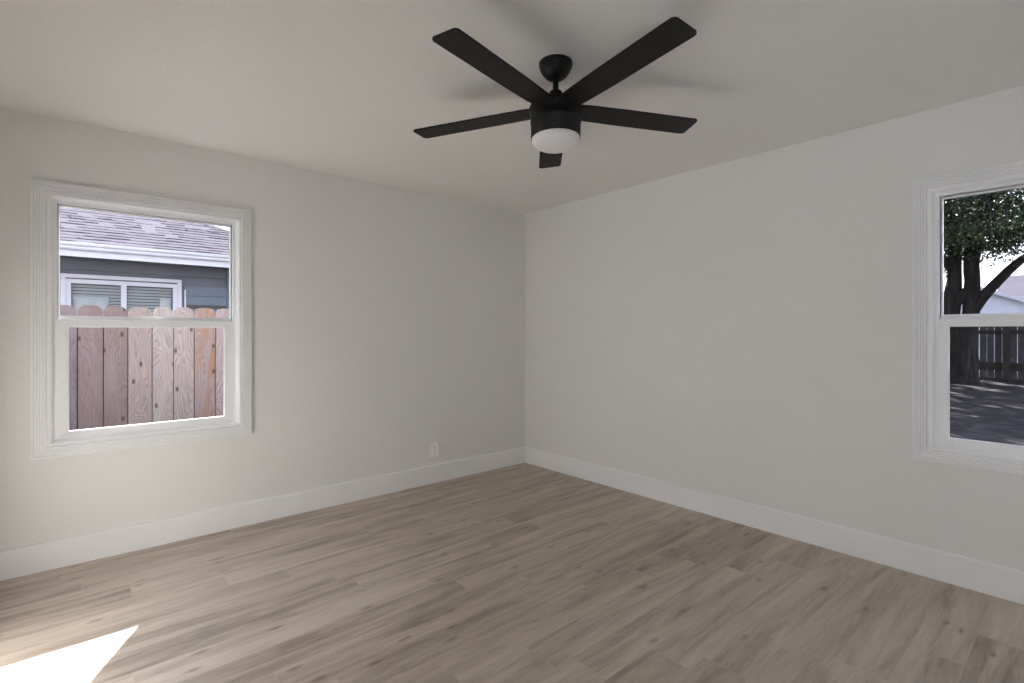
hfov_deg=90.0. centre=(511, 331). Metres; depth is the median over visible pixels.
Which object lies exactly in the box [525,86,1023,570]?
wall
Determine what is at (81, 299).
blind
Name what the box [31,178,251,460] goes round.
window
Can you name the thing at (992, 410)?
ground
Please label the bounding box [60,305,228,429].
wooden fence
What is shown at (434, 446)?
wall outlet
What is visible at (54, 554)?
baseboard
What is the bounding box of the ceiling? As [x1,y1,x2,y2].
[0,0,1023,213]
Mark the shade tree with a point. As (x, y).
(965, 232)
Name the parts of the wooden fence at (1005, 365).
fence rail, fence rail, fence post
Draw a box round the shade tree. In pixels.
[944,188,1023,384]
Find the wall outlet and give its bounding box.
[430,442,438,456]
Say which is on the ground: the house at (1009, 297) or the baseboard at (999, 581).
the house at (1009, 297)
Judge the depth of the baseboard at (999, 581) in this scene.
3.06 m
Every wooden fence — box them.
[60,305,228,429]
[977,326,1023,379]
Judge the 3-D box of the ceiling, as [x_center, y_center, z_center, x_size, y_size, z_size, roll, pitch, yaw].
[0.158,-1.221,2.137,4.040,0.120,4.700,0,0,-41]
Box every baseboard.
[0,447,524,580]
[525,447,1023,604]
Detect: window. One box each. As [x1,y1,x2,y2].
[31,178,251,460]
[912,159,1023,475]
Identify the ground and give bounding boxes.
[950,370,1023,445]
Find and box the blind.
[71,284,171,316]
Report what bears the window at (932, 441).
in the wall at (739, 329)
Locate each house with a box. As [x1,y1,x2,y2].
[60,207,228,317]
[960,275,1023,362]
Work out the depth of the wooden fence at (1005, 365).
12.51 m
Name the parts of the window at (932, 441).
frame, sash, sash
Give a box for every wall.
[0,107,524,550]
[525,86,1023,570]
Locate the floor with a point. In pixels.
(523, 572)
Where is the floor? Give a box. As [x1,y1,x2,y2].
[0,463,1023,682]
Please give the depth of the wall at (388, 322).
3.63 m
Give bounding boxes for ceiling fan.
[413,17,696,168]
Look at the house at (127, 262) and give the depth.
7.55 m
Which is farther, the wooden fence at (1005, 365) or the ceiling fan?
the wooden fence at (1005, 365)

